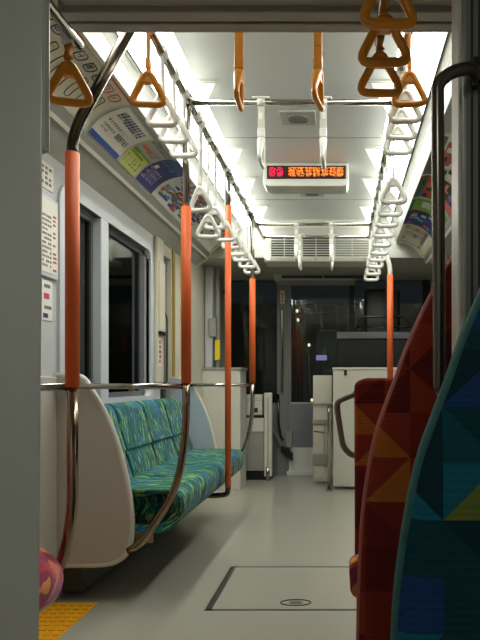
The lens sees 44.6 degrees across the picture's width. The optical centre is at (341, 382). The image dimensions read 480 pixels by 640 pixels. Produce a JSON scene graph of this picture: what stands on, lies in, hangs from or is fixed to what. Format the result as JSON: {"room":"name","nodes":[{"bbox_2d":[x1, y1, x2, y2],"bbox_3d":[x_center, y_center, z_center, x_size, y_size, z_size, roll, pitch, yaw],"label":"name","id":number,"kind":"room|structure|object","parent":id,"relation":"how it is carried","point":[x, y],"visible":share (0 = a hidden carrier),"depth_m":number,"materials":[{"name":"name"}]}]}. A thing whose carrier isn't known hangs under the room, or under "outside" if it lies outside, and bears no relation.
{"room":"train carriage","nodes":[
{"label":"train carriage","id":0,"kind":"room"},
{"bbox_2d":[39,153,220,611],"bbox_3d":[-1.345,-0.100,2.350,0.090,2.200,7.700,0,0,0],"label":"wall","id":1,"kind":"structure","parent":0,"point":[173,274],"depth_m":4.40,"materials":[{"name":"grey"}]},
{"bbox_2d":[41,278,51,320],"bbox_3d":[-1.317,-0.370,2.545,0.005,0.180,0.090,0,0,0],"label":"sticker","id":2,"kind":"object","parent":1,"relation":"attached to","point":[46,285],"visible":1,"depth_m":2.54,"materials":[{"name":"white paper"}]},
{"bbox_2d":[42,160,52,192],"bbox_3d":[-1.317,-0.922,2.525,0.005,0.115,0.150,0,0,0],"label":"paper notice","id":3,"kind":"object","parent":1,"relation":"attached to","point":[47,170],"visible":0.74,"depth_m":2.55,"materials":[{"name":"white"}]},
{"bbox_2d":[39,376,56,557],"bbox_3d":[-1.305,0.400,2.292,0.030,0.860,0.583,0,0,0],"label":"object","id":4,"kind":"structure","parent":1,"relation":"attached to","point":[48,401],"depth_m":2.50,"materials":[{"name":"plastic"}]},
{"bbox_2d":[41,193,57,280],"bbox_3d":[-1.311,-0.650,2.542,0.017,0.360,0.165,0,0,0],"label":"notice board","id":5,"kind":"object","parent":1,"relation":"attached to","point":[49,258],"visible":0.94,"depth_m":2.54,"materials":[{"name":"grey"}]},
{"bbox_2d":[50,0,136,127],"bbox_3d":[-1.050,-1.212,1.945,0.239,0.107,1.290,0,0,0],"label":"advertising poster","id":6,"kind":"object","parent":1,"relation":"attached to","point":[88,62],"visible":0.34,"depth_m":2.31,"materials":[{"name":"beige paper"}]},
{"bbox_2d":[57,184,153,403],"bbox_3d":[-1.343,-0.407,3.295,0.075,1.125,1.310,0,0,0],"label":"window","id":7,"kind":"structure","parent":1,"relation":"in","point":[111,266],"depth_m":3.36,"materials":[{"name":"grey metal"}]},
{"bbox_2d":[88,108,158,158],"bbox_3d":[-1.050,-1.211,2.790,0.239,0.108,0.340,0,0,0],"label":"advertising poster","id":8,"kind":"object","parent":1,"relation":"attached to","point":[118,130],"visible":0.99,"depth_m":2.77,"materials":[{"name":"white paper"}]},
{"bbox_2d":[48,32,240,265],"bbox_3d":[-1.130,-1.265,2.650,0.500,0.470,4.900,0,0,0],"label":"upper wall panel","id":9,"kind":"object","parent":1,"relation":"attached to","point":[99,169],"depth_m":2.97,"materials":[{"name":"grey"}]},
{"bbox_2d":[118,140,176,176],"bbox_3d":[-1.050,-1.211,3.092,0.239,0.108,0.255,0,0,0],"label":"advertising poster","id":10,"kind":"object","parent":1,"relation":"attached to","point":[139,156],"visible":0.99,"depth_m":3.08,"materials":[{"name":"green paper"}]},
{"bbox_2d":[136,159,182,192],"bbox_3d":[-1.050,-1.212,3.357,0.239,0.106,0.265,0,0,0],"label":"advertising poster","id":11,"kind":"object","parent":1,"relation":"attached to","point":[155,174],"visible":0.97,"depth_m":3.34,"materials":[{"name":"blue paper"}]},
{"bbox_2d":[154,236,165,382],"bbox_3d":[-1.295,-0.515,4.060,0.050,1.030,0.140,0,0,0],"label":"pillar","id":12,"kind":"structure","parent":1,"relation":"attached to","point":[159,266],"depth_m":4.00,"materials":[{"name":"beige plastic"}]},
{"bbox_2d":[160,258,167,398],"bbox_3d":[-1.342,-0.035,4.270,0.076,1.830,0.260,0,0,0],"label":"door","id":13,"kind":"structure","parent":1,"relation":"in","point":[162,391],"depth_m":4.34,"materials":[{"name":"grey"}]},
{"bbox_2d":[152,177,182,222],"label":"advertising poster","id":14,"kind":"object","parent":1,"relation":"attached to","point":[168,195],"depth_m":3.68,"materials":[{"name":"white paper"}]},
{"bbox_2d":[170,377,216,448],"bbox_3d":[-1.127,0.398,4.356,0.368,0.891,0.026,0,0,0],"label":"end panel","id":15,"kind":"object","parent":1,"relation":"attached to","point":[201,433],"visible":0.4,"depth_m":4.34,"materials":[{"name":"blue"}]},
{"bbox_2d":[191,212,219,251],"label":"advertising poster","id":16,"kind":"object","parent":1,"relation":"attached to","point":[196,218],"depth_m":4.56,"materials":[{"name":"white paper"}]},
{"bbox_2d":[39,475,355,639],"bbox_3d":[-0.180,1.025,2.350,2.480,0.050,7.900,0,0,0],"label":"floor","id":17,"kind":"structure","parent":0,"point":[162,590],"depth_m":3.18,"materials":[{"name":"plastic"}]},
{"bbox_2d":[0,0,49,639],"bbox_3d":[-0.908,-0.145,1.050,0.783,2.290,0.100,0,0,0],"label":"wall edge","id":18,"kind":"structure","parent":17,"relation":"on","point":[24,24],"depth_m":1.00,"materials":[{"name":"metal"}]},
{"bbox_2d":[50,0,83,49],"bbox_3d":[-0.800,-1.030,1.370,0.027,0.028,0.740,0,0,0],"label":"rail","id":19,"kind":"object","parent":18,"relation":"attached to","point":[55,13],"visible":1,"depth_m":1.63,"materials":[{"name":"silver metal"}]},
{"bbox_2d":[50,30,92,107],"bbox_3d":[-0.815,-0.938,1.700,0.136,0.226,0.036,0,0,-14],"label":"strap","id":20,"kind":"object","parent":19,"relation":"hanging from","point":[66,68],"visible":0.9,"depth_m":1.69,"materials":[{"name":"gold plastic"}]},
{"bbox_2d":[39,547,62,609],"bbox_3d":[-1.109,0.525,1.655,0.401,0.950,0.410,0,0,0],"label":"seat","id":21,"kind":"object","parent":17,"relation":"on","point":[50,570],"visible":0.32,"depth_m":1.80,"materials":[{"name":"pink fabric"}]},
{"bbox_2d":[39,602,97,639],"bbox_3d":[-1.210,0.997,2.070,0.200,0.007,1.040,0,0,0],"label":"mat","id":22,"kind":"object","parent":17,"relation":"on","point":[57,618],"visible":0.77,"depth_m":2.42,"materials":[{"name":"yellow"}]},
{"bbox_2d":[62,398,243,591],"bbox_3d":[-1.023,0.545,3.455,0.573,0.870,1.670,0,0,0],"label":"bench","id":23,"kind":"object","parent":17,"relation":"on","point":[148,431],"visible":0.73,"depth_m":3.16,"materials":[{"name":"green fabric"}]},
{"bbox_2d":[53,373,134,567],"bbox_3d":[-1.127,0.398,2.596,0.368,0.891,0.026,0,0,0],"label":"end panel","id":24,"kind":"object","parent":23,"relation":"attached to","point":[105,521],"visible":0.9,"depth_m":2.58,"materials":[{"name":"beige"}]},
{"bbox_2d":[129,449,243,533],"bbox_3d":[-1.003,0.595,3.455,0.533,0.201,1.670,0,0,0],"label":"seat cushion","id":25,"kind":"object","parent":23,"relation":"on","point":[204,469],"depth_m":2.96,"materials":[{"name":"green fabric"}]},
{"bbox_2d":[202,367,246,489],"bbox_3d":[-1.127,0.427,5.495,0.375,1.145,0.350,0,0,0],"label":"base cabinet","id":26,"kind":"object","parent":17,"relation":"on","point":[213,398],"visible":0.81,"depth_m":5.33,"materials":[{"name":"grey"}]},
{"bbox_2d":[205,266,219,366],"bbox_3d":[-1.238,-0.635,5.500,0.145,0.970,0.160,0,0,0],"label":"column","id":27,"kind":"structure","parent":26,"relation":"on","point":[212,324],"depth_m":5.45,"materials":[{"name":"grey"}]},
{"bbox_2d":[246,393,271,480],"bbox_3d":[-0.940,0.550,5.941,0.440,0.900,0.238,0,0,0],"label":"machine","id":28,"kind":"object","parent":17,"relation":"on","point":[259,449],"visible":0.62,"depth_m":5.85,"materials":[{"name":"grey"}]},
{"bbox_2d":[204,566,356,610],"bbox_3d":[-0.225,0.998,2.803,0.760,0.006,0.595,0,0,0],"label":"floor hatch","id":29,"kind":"object","parent":17,"relation":"on","point":[242,588],"visible":0.97,"depth_m":2.74,"materials":[{"name":"plastic"}]},
{"bbox_2d":[312,375,331,481],"bbox_3d":[-0.195,0.448,5.630,0.190,1.045,0.120,0,0,0],"label":"base cabinet","id":30,"kind":"object","parent":17,"relation":"on","point":[322,384],"visible":1,"depth_m":5.60,"materials":[{"name":"grey"}]},
{"bbox_2d":[314,405,332,491],"bbox_3d":[-0.166,0.602,5.417,0.089,0.796,0.347,0,0,-24],"label":"grab rail","id":31,"kind":"object","parent":17,"relation":"on","point":[329,407],"visible":1,"depth_m":5.27,"materials":[{"name":"silver metal"}]},
{"bbox_2d":[334,378,392,597],"bbox_3d":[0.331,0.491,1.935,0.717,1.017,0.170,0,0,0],"label":"passenger seat","id":32,"kind":"object","parent":17,"relation":"on","point":[369,395],"visible":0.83,"depth_m":1.93,"materials":[{"name":"red fabric"}]},
{"bbox_2d":[349,554,357,597],"bbox_3d":[0.342,0.635,1.890,0.636,0.129,0.080,0,0,0],"label":"seat cushion","id":33,"kind":"object","parent":32,"relation":"on","point":[353,562],"depth_m":1.86,"materials":[{"name":"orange fabric"}]},
{"bbox_2d":[332,367,396,486],"bbox_3d":[0.265,0.412,5.372,0.710,1.115,0.115,0,0,0],"label":"cabinet","id":34,"kind":"object","parent":17,"relation":"on","point":[344,378],"depth_m":5.33,"materials":[{"name":"beige"}]},
{"bbox_2d":[325,315,410,377],"bbox_3d":[0.325,-0.021,5.850,0.990,1.342,0.340,0,0,0],"label":"desk","id":35,"kind":"object","parent":17,"relation":"on","point":[354,349],"visible":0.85,"depth_m":5.70,"materials":[{"name":"black"}]},
{"bbox_2d":[370,213,392,377],"bbox_3d":[0.303,-0.147,4.330,0.173,2.294,0.060,0,0,0],"label":"pole","id":36,"kind":"object","parent":17,"relation":"on","point":[388,261],"visible":0.61,"depth_m":4.31,"materials":[{"name":"orange metal"}]},
{"bbox_2d":[364,289,399,331],"bbox_3d":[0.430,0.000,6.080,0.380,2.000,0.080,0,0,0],"label":"chair","id":37,"kind":"object","parent":17,"relation":"on","point":[375,300],"visible":0.37,"depth_m":6.04,"materials":[{"name":"black plastic"}]},
{"bbox_2d":[356,254,451,639],"bbox_3d":[0.375,0.300,1.562,0.684,1.400,0.445,0,0,0],"label":"passenger seat","id":38,"kind":"object","parent":17,"relation":"on","point":[411,397],"visible":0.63,"depth_m":1.34,"materials":[{"name":"red fabric"}]},
{"bbox_2d":[390,288,479,639],"bbox_3d":[0.411,0.302,1.000,0.684,1.395,0.300,0,0,0],"label":"passenger seat","id":39,"kind":"object","parent":17,"relation":"on","point":[436,588],"visible":1,"depth_m":0.85,"materials":[{"name":"blue fabric"}]},
{"bbox_2d":[452,0,479,353],"bbox_3d":[0.570,-0.145,1.208,0.660,2.290,0.104,0,0,0],"label":"wall edge","id":40,"kind":"structure","parent":17,"relation":"on","point":[465,13],"depth_m":1.16,"materials":[{"name":"metal"}]},
{"bbox_2d":[431,56,479,395],"bbox_3d":[0.234,-0.309,1.128,0.122,0.692,0.055,0,0,-38],"label":"handrail","id":41,"kind":"object","parent":40,"relation":"attached to","point":[471,69],"visible":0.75,"depth_m":1.10,"materials":[{"name":"grey metal"}]},
{"bbox_2d":[58,0,451,31],"bbox_3d":[-0.190,-1.288,1.000,1.320,0.365,1.600,0,0,0],"label":"ceiling","id":42,"kind":"structure","parent":0,"point":[82,15],"depth_m":1.71,"materials":[{"name":"beige metal"}]},
{"bbox_2d":[375,0,381,45],"bbox_3d":[0.110,-1.035,1.320,0.021,0.022,0.840,0,0,0],"label":"rail","id":43,"kind":"object","parent":42,"relation":"attached to","point":[379,2],"visible":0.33,"depth_m":1.59,"materials":[{"name":"silver metal"}]},
{"bbox_2d":[357,35,402,97],"bbox_3d":[0.113,-0.960,1.690,0.136,0.226,0.036,0,0,-2],"label":"strap","id":44,"kind":"object","parent":43,"relation":"hanging from","point":[366,92],"visible":0.67,"depth_m":1.68,"materials":[{"name":"orange plastic"}]},
{"bbox_2d":[358,0,410,67],"bbox_3d":[0.108,-0.916,1.450,0.136,0.226,0.036,0,0,2],"label":"strap","id":45,"kind":"object","parent":43,"relation":"hanging from","point":[369,62],"visible":0.73,"depth_m":1.44,"materials":[{"name":"orange plastic"}]},
{"bbox_2d":[359,0,416,29],"bbox_3d":[0.108,-0.938,1.330,0.136,0.226,0.036,0,0,-3],"label":"strap","id":46,"kind":"object","parent":43,"relation":"hanging from","point":[369,22],"visible":1,"depth_m":1.32,"materials":[{"name":"orange plastic"}]},
{"bbox_2d":[368,33,411,238],"bbox_3d":[0.240,-1.270,3.400,0.031,0.032,3.160,0,0,0],"label":"rail","id":47,"kind":"object","parent":42,"relation":"attached to","point":[383,160],"visible":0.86,"depth_m":3.33,"materials":[{"name":"silver metal"}]},
{"bbox_2d":[369,186,388,255],"bbox_3d":[0.240,-1.060,3.720,0.129,0.461,0.036,0,0,-5],"label":"strap","id":48,"kind":"object","parent":47,"relation":"hanging from","point":[381,241],"visible":0.63,"depth_m":3.71,"materials":[{"name":"white plastic"}]},
{"bbox_2d":[371,177,391,247],"bbox_3d":[0.240,-1.060,3.500,0.129,0.461,0.036,0,0,-2],"label":"strap","id":49,"kind":"object","parent":47,"relation":"hanging from","point":[381,230],"visible":0.66,"depth_m":3.49,"materials":[{"name":"white plastic"}]},
{"bbox_2d":[372,158,394,238],"bbox_3d":[0.240,-1.060,3.280,0.129,0.461,0.036,0,0,3],"label":"strap","id":50,"kind":"object","parent":47,"relation":"hanging from","point":[383,220],"visible":0.66,"depth_m":3.27,"materials":[{"name":"white plastic"}]},
{"bbox_2d":[375,143,398,227],"bbox_3d":[0.240,-1.060,3.060,0.129,0.461,0.036,0,0,3],"label":"strap","id":51,"kind":"object","parent":47,"relation":"hanging from","point":[387,208],"visible":0.74,"depth_m":3.05,"materials":[{"name":"white plastic"}]},
{"bbox_2d":[377,126,402,217],"bbox_3d":[0.240,-1.060,2.860,0.129,0.461,0.036,0,0,5],"label":"strap","id":52,"kind":"object","parent":47,"relation":"hanging from","point":[390,195],"visible":0.69,"depth_m":2.85,"materials":[{"name":"white plastic"}]},
{"bbox_2d":[380,106,406,204],"bbox_3d":[0.240,-1.060,2.660,0.129,0.461,0.036,0,0,5],"label":"strap","id":53,"kind":"object","parent":47,"relation":"hanging from","point":[393,182],"visible":0.76,"depth_m":2.65,"materials":[{"name":"white plastic"}]},
{"bbox_2d":[383,85,412,155],"bbox_3d":[0.240,-1.135,2.460,0.129,0.311,0.036,0,0,2],"label":"strap","id":54,"kind":"object","parent":47,"relation":"hanging from","point":[398,130],"visible":0.62,"depth_m":2.45,"materials":[{"name":"white plastic"}]},
{"bbox_2d":[385,67,416,140],"bbox_3d":[0.240,-1.135,2.310,0.129,0.311,0.036,0,0,0],"label":"strap","id":55,"kind":"object","parent":47,"relation":"hanging from","point":[401,113],"visible":0.7,"depth_m":2.30,"materials":[{"name":"white plastic"}]},
{"bbox_2d":[388,53,421,124],"bbox_3d":[0.240,-1.135,2.160,0.129,0.311,0.036,0,0,3],"label":"strap","id":56,"kind":"object","parent":47,"relation":"hanging from","point":[406,95],"visible":0.73,"depth_m":2.15,"materials":[{"name":"white plastic"}]},
{"bbox_2d":[391,32,427,107],"bbox_3d":[0.240,-1.135,2.030,0.129,0.311,0.036,0,0,5],"label":"strap","id":57,"kind":"object","parent":47,"relation":"hanging from","point":[409,77],"visible":0.81,"depth_m":2.02,"materials":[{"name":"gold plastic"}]},
{"bbox_2d":[173,32,397,218],"bbox_3d":[-0.225,-1.450,3.453,0.930,0.041,3.305,0,0,0],"label":"ceiling","id":58,"kind":"structure","parent":0,"point":[277,65],"depth_m":2.96,"materials":[{"name":"grey"}]},
{"bbox_2d":[117,32,262,227],"bbox_3d":[-0.785,-1.416,3.445,0.190,0.088,3.210,0,0,0],"label":"ceiling light strip","id":59,"kind":"object","parent":58,"relation":"attached to","point":[136,47],"visible":0.22,"depth_m":2.72,"materials":[{"name":"white"}]},
{"bbox_2d":[187,80,219,121],"bbox_3d":[-0.674,-1.337,2.700,0.192,0.181,0.050,0,0,0],"label":"ceiling light","id":60,"kind":"object","parent":58,"relation":"attached to","point":[200,91],"visible":0.69,"depth_m":2.69,"materials":[{"name":"white plastic"}]},
{"bbox_2d":[220,146,245,171],"bbox_3d":[-0.674,-1.337,3.450,0.192,0.181,0.050,0,0,0],"label":"ceiling light","id":61,"kind":"object","parent":58,"relation":"attached to","point":[231,157],"visible":0.56,"depth_m":3.44,"materials":[{"name":"white plastic"}]},
{"bbox_2d":[235,177,258,204],"bbox_3d":[-0.674,-1.337,3.960,0.192,0.181,0.050,0,0,0],"label":"bracket","id":62,"kind":"object","parent":58,"relation":"attached to","point":[246,185],"visible":0.68,"depth_m":3.95,"materials":[{"name":"white plastic"}]},
{"bbox_2d":[250,205,269,228],"bbox_3d":[-0.674,-1.337,4.580,0.192,0.181,0.050,0,0,0],"label":"bracket","id":63,"kind":"object","parent":58,"relation":"attached to","point":[259,212],"visible":0.58,"depth_m":4.57,"materials":[{"name":"white plastic"}]},
{"bbox_2d":[279,110,316,124],"bbox_3d":[-0.235,-1.421,3.060,0.190,0.019,0.160,0,0,0],"label":"ceiling vent","id":64,"kind":"object","parent":58,"relation":"in","point":[288,117],"visible":1,"depth_m":3.03,"materials":[{"name":"grey"}]},
{"bbox_2d":[288,115,308,123],"bbox_3d":[-0.235,-1.415,3.060,0.114,0.007,0.096,0,0,0],"label":"grille","id":65,"kind":"object","parent":64,"relation":"attached to","point":[292,119],"depth_m":3.06,"materials":[{"name":"grey"}]},
{"bbox_2d":[263,163,348,193],"bbox_3d":[-0.235,-1.354,3.774,0.560,0.152,0.172,0,0,0],"label":"destination display","id":66,"kind":"object","parent":58,"relation":"hanging from","point":[278,178],"visible":0.99,"depth_m":3.70,"materials":[{"name":"white"}]},
{"bbox_2d":[359,177,385,204],"bbox_3d":[0.219,-1.337,3.960,0.202,0.181,0.050,0,0,0],"label":"bracket","id":67,"kind":"object","parent":58,"relation":"attached to","point":[370,183],"visible":0.47,"depth_m":3.95,"materials":[{"name":"white plastic"}]},
{"bbox_2d":[362,146,392,177],"bbox_3d":[0.219,-1.337,3.450,0.202,0.181,0.050,0,0,0],"label":"ceiling light","id":68,"kind":"object","parent":58,"relation":"attached to","point":[375,155],"visible":0.69,"depth_m":3.44,"materials":[{"name":"white plastic"}]},
{"bbox_2d":[368,80,409,117],"bbox_3d":[0.219,-1.337,2.700,0.202,0.181,0.050,0,0,0],"label":"ceiling light","id":69,"kind":"object","parent":58,"relation":"attached to","point":[376,84],"visible":0.29,"depth_m":2.69,"materials":[{"name":"white plastic"}]},
{"bbox_2d":[372,32,445,220],"bbox_3d":[0.325,-1.418,3.445,0.170,0.084,3.210,0,0,0],"label":"ceiling light strip","id":70,"kind":"object","parent":58,"relation":"attached to","point":[426,47],"visible":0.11,"depth_m":2.54,"materials":[{"name":"white"}]},
{"bbox_2d":[202,222,431,281],"bbox_3d":[-0.180,-1.310,5.660,2.480,0.380,1.279,0,0,0],"label":"ceiling","id":71,"kind":"structure","parent":0,"point":[408,265],"depth_m":5.30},
{"bbox_2d":[150,32,264,240],"bbox_3d":[-0.690,-1.270,3.420,0.031,0.032,3.200,0,0,0],"label":"rail","id":72,"kind":"object","parent":71,"relation":"attached to","point":[154,38],"visible":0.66,"depth_m":2.65,"materials":[{"name":"silver metal"}]},
{"bbox_2d":[41,32,134,569],"bbox_3d":[-0.990,-0.238,1.965,0.651,2.111,0.062,0,0,3],"label":"pole","id":73,"kind":"object","parent":72,"relation":"attached to","point":[72,157],"visible":0.77,"depth_m":1.95,"materials":[{"name":"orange metal"}]},
{"bbox_2d":[78,93,194,554],"bbox_3d":[-0.991,-0.262,2.560,0.649,2.064,0.060,0,0,0],"label":"pole","id":74,"kind":"object","parent":72,"relation":"attached to","point":[185,209],"visible":0.84,"depth_m":2.54,"materials":[{"name":"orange metal"}]},
{"bbox_2d":[130,32,166,107],"bbox_3d":[-0.690,-1.135,2.030,0.129,0.311,0.036,0,0,-3],"label":"strap","id":75,"kind":"object","parent":72,"relation":"hanging from","point":[147,77],"visible":0.91,"depth_m":2.02,"materials":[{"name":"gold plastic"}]},
{"bbox_2d":[146,45,178,127],"bbox_3d":[-0.690,-1.135,2.190,0.129,0.311,0.036,0,0,0],"label":"strap","id":76,"kind":"object","parent":72,"relation":"hanging from","point":[153,124],"visible":0.77,"depth_m":2.18,"materials":[{"name":"white plastic"}]},
{"bbox_2d":[158,66,189,143],"bbox_3d":[-0.690,-1.135,2.340,0.129,0.311,0.036,0,0,-3],"label":"strap","id":77,"kind":"object","parent":72,"relation":"hanging from","point":[174,78],"visible":0.73,"depth_m":2.33,"materials":[{"name":"white plastic"}]},
{"bbox_2d":[169,86,198,158],"bbox_3d":[-0.690,-1.135,2.490,0.129,0.311,0.036,0,0,2],"label":"strap","id":78,"kind":"object","parent":72,"relation":"hanging from","point":[186,95],"visible":0.73,"depth_m":2.48,"materials":[{"name":"white plastic"}]},
{"bbox_2d":[190,118,212,212],"bbox_3d":[-0.690,-1.060,2.780,0.129,0.461,0.036,0,0,14],"label":"strap","id":79,"kind":"object","parent":72,"relation":"hanging from","point":[200,190],"visible":0.98,"depth_m":2.77,"materials":[{"name":"white plastic"}]},
{"bbox_2d":[195,132,220,239],"bbox_3d":[-0.690,-1.016,2.940,0.129,0.551,0.036,0,0,-7],"label":"strap","id":80,"kind":"object","parent":72,"relation":"hanging from","point":[207,218],"visible":0.96,"depth_m":2.93,"materials":[{"name":"white plastic"}]},
{"bbox_2d":[169,212,254,452],"bbox_3d":[-0.986,-0.262,4.330,0.657,2.064,0.060,0,0,0],"label":"pole","id":81,"kind":"object","parent":72,"relation":"attached to","point":[251,384],"visible":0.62,"depth_m":4.32,"materials":[{"name":"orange metal"}]},
{"bbox_2d":[204,145,226,229],"bbox_3d":[-0.690,-1.060,3.100,0.129,0.461,0.036,0,0,3],"label":"strap","id":82,"kind":"object","parent":72,"relation":"hanging from","point":[215,210],"visible":0.9,"depth_m":3.09,"materials":[{"name":"white plastic"}]},
{"bbox_2d":[208,168,232,497],"bbox_3d":[-0.781,-0.298,3.450,0.230,1.992,0.060,0,0,0],"label":"pole","id":83,"kind":"object","parent":72,"relation":"attached to","point":[229,175],"visible":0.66,"depth_m":3.44,"materials":[{"name":"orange metal"}]},
{"bbox_2d":[215,164,235,241],"bbox_3d":[-0.690,-1.060,3.360,0.129,0.461,0.036,0,0,-4],"label":"strap","id":84,"kind":"object","parent":72,"relation":"hanging from","point":[229,227],"visible":0.69,"depth_m":3.35,"materials":[{"name":"white plastic"}]},
{"bbox_2d":[221,176,241,249],"bbox_3d":[-0.690,-1.060,3.560,0.129,0.461,0.036,0,0,-5],"label":"strap","id":85,"kind":"object","parent":72,"relation":"hanging from","point":[238,241],"visible":0.5,"depth_m":3.55,"materials":[{"name":"white plastic"}]},
{"bbox_2d":[231,186,246,256],"bbox_3d":[-0.690,-1.060,3.740,0.129,0.461,0.036,0,0,-4],"label":"strap","id":86,"kind":"object","parent":72,"relation":"hanging from","point":[243,248],"visible":0.61,"depth_m":3.73,"materials":[{"name":"white plastic"}]},
{"bbox_2d":[238,205,255,268],"bbox_3d":[-0.690,-1.060,4.140,0.129,0.461,0.036,0,0,-4],"label":"strap","id":87,"kind":"object","parent":72,"relation":"hanging from","point":[248,209],"visible":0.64,"depth_m":4.13,"materials":[{"name":"white plastic"}]},
{"bbox_2d":[194,99,391,104],"bbox_3d":[-0.225,-1.270,2.580,0.900,0.025,0.024,0,0,0],"label":"rail","id":88,"kind":"object","parent":72,"relation":"attached to","point":[196,101],"visible":0.7,"depth_m":2.57,"materials":[{"name":"silver metal"}]},
{"bbox_2d":[252,96,269,169],"bbox_3d":[-0.365,-1.135,2.580,0.085,0.310,0.106,0,0,-36],"label":"strap","id":89,"kind":"object","parent":88,"relation":"hanging from","point":[261,105],"visible":0.96,"depth_m":2.57,"materials":[{"name":"white plastic"}]},
{"bbox_2d":[319,96,331,169],"bbox_3d":[-0.085,-1.135,2.580,0.085,0.310,0.106,0,0,-35],"label":"strap","id":90,"kind":"object","parent":88,"relation":"hanging from","point":[323,115],"visible":0.82,"depth_m":2.57,"materials":[{"name":"white plastic"}]},
{"bbox_2d":[257,223,369,225],"bbox_3d":[-0.225,-1.270,4.560,0.900,0.025,0.024,0,0,0],"label":"rail","id":91,"kind":"object","parent":72,"relation":"attached to","point":[258,224],"visible":0.89,"depth_m":4.55,"materials":[{"name":"silver metal"}]},
{"bbox_2d":[264,235,367,237],"bbox_3d":[-0.225,-1.270,4.950,0.900,0.025,0.024,0,0,0],"label":"rail","id":92,"kind":"object","parent":72,"relation":"attached to","point":[265,236],"visible":1,"depth_m":4.94,"materials":[{"name":"silver metal"}]},
{"bbox_2d":[263,219,375,266],"bbox_3d":[-0.195,-1.255,5.140,0.990,0.350,0.320,0,0,0],"label":"air conditioner","id":93,"kind":"object","parent":71,"relation":"attached to","point":[278,252],"visible":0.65,"depth_m":5.05,"materials":[{"name":"white"}]},
{"bbox_2d":[270,238,293,257],"bbox_3d":[-0.510,-1.202,5.051,0.256,0.185,0.022,0,0,0],"label":"grille","id":94,"kind":"object","parent":93,"relation":"attached to","point":[279,247],"depth_m":5.05,"materials":[{"name":"grey"}]},
{"bbox_2d":[302,238,329,257],"bbox_3d":[-0.230,-1.202,5.051,0.256,0.185,0.022,0,0,0],"label":"grille","id":95,"kind":"object","parent":93,"relation":"attached to","point":[311,247],"depth_m":5.05,"materials":[{"name":"grey"}]},
{"bbox_2d":[334,238,369,257],"bbox_3d":[0.090,-1.202,5.051,0.316,0.185,0.022,0,0,0],"label":"grille","id":96,"kind":"object","parent":93,"relation":"attached to","point":[343,247],"depth_m":5.05,"materials":[{"name":"grey"}]},
{"bbox_2d":[221,280,429,474],"bbox_3d":[-0.180,-0.060,6.225,2.480,2.120,0.090,0,0,0],"label":"wall","id":97,"kind":"structure","parent":0,"point":[280,462],"depth_m":6.18,"materials":[{"name":"grey"}]},
{"bbox_2d":[281,431,292,460],"bbox_3d":[-0.590,0.680,6.152,0.130,0.320,0.085,0,0,0],"label":"stay","id":98,"kind":"object","parent":97,"relation":"attached to","point":[289,434],"visible":1,"depth_m":6.14,"materials":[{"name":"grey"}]},
{"bbox_2d":[289,285,350,470],"bbox_3d":[-0.240,-0.083,6.218,0.680,2.075,0.044,0,0,0],"label":"door","id":99,"kind":"structure","parent":97,"relation":"in","point":[300,413],"depth_m":6.20,"materials":[{"name":"white"}]},
{"bbox_2d":[274,274,370,284],"bbox_3d":[-0.200,-1.095,6.024,1.000,0.070,0.352,0,0,0],"label":"trim","id":100,"kind":"structure","parent":97,"relation":"attached to","point":[280,279],"depth_m":5.86,"materials":[{"name":"grey"}]},
{"bbox_3d":[0.995,-0.100,2.350,0.070,2.200,7.700,0,0,0],"label":"wall","id":101,"kind":"structure","parent":0,"visible":0},
{"bbox_2d":[397,224,431,255],"bbox_3d":[0.601,-1.190,4.765,0.242,0.137,0.530,0,0,0],"label":"advertising poster","id":102,"kind":"object","parent":101,"relation":"attached to","point":[419,238],"visible":1,"depth_m":4.74,"materials":[{"name":"beige paper"}]},
{"bbox_2d":[403,209,431,237],"bbox_3d":[0.601,-1.189,4.310,0.242,0.138,0.360,0,0,0],"label":"advertising poster","id":103,"kind":"object","parent":101,"relation":"attached to","point":[422,219],"visible":0.82,"depth_m":4.31,"materials":[{"name":"blue paper"}]},
{"bbox_2d":[390,32,451,264],"bbox_3d":[0.715,-1.265,2.650,0.610,0.470,4.900,0,0,0],"label":"trim","id":104,"kind":"structure","parent":101,"relation":"attached to","point":[417,161],"depth_m":3.30,"materials":[{"name":"grey"}]},
{"bbox_2d":[409,198,447,221],"bbox_3d":[0.601,-1.190,4.000,0.242,0.137,0.240,0,0,0],"label":"advertising poster","id":105,"kind":"object","parent":101,"relation":"attached to","point":[424,205],"visible":0.66,"depth_m":3.99,"materials":[{"name":"green paper"}]},
{"bbox_2d":[413,175,451,217],"bbox_3d":[0.601,-1.188,3.660,0.242,0.140,0.420,0,0,0],"label":"advertising poster","id":106,"kind":"object","parent":101,"relation":"attached to","point":[424,188],"visible":0.58,"depth_m":3.66,"materials":[{"name":"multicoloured paper"}]},
{"bbox_2d":[422,132,451,183],"bbox_3d":[0.601,-1.190,3.150,0.242,0.137,0.580,0,0,0],"label":"advertising poster","id":107,"kind":"object","parent":101,"relation":"attached to","point":[447,136],"visible":0.18,"depth_m":3.19,"materials":[{"name":"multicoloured paper"}]},
{"label":"outside","id":108,"kind":"structure","parent":0,"visible":0},
{"bbox_3d":[0.000,1.650,3.250,16.000,0.200,21.500,0,0,0],"label":"floor","id":109,"kind":"structure","parent":108,"visible":0},
{"bbox_2d":[231,304,421,401],"bbox_3d":[0.500,0.000,11.600,9.000,3.200,0.200,0,0,0],"label":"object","id":110,"kind":"structure","parent":109,"relation":"on","point":[319,324],"depth_m":11.50,"materials":[{"name":"glass"}]},
{"bbox_3d":[-0.225,-1.270,2.020,0.900,0.025,0.024,0,0,0],"label":"rail","id":111,"kind":"object","parent":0,"visible":0},
{"bbox_2d":[234,32,243,111],"bbox_3d":[-0.365,-1.135,2.020,0.085,0.310,0.106,0,0,-38],"label":"strap","id":112,"kind":"object","parent":111,"relation":"hanging from","point":[238,59],"visible":0.81,"depth_m":2.01,"materials":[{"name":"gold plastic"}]},
{"bbox_2d":[311,32,324,111],"bbox_3d":[-0.085,-1.135,2.020,0.106,0.310,0.085,0,0,-40],"label":"strap","id":113,"kind":"object","parent":111,"relation":"hanging from","point":[317,89],"visible":0.77,"depth_m":2.01,"materials":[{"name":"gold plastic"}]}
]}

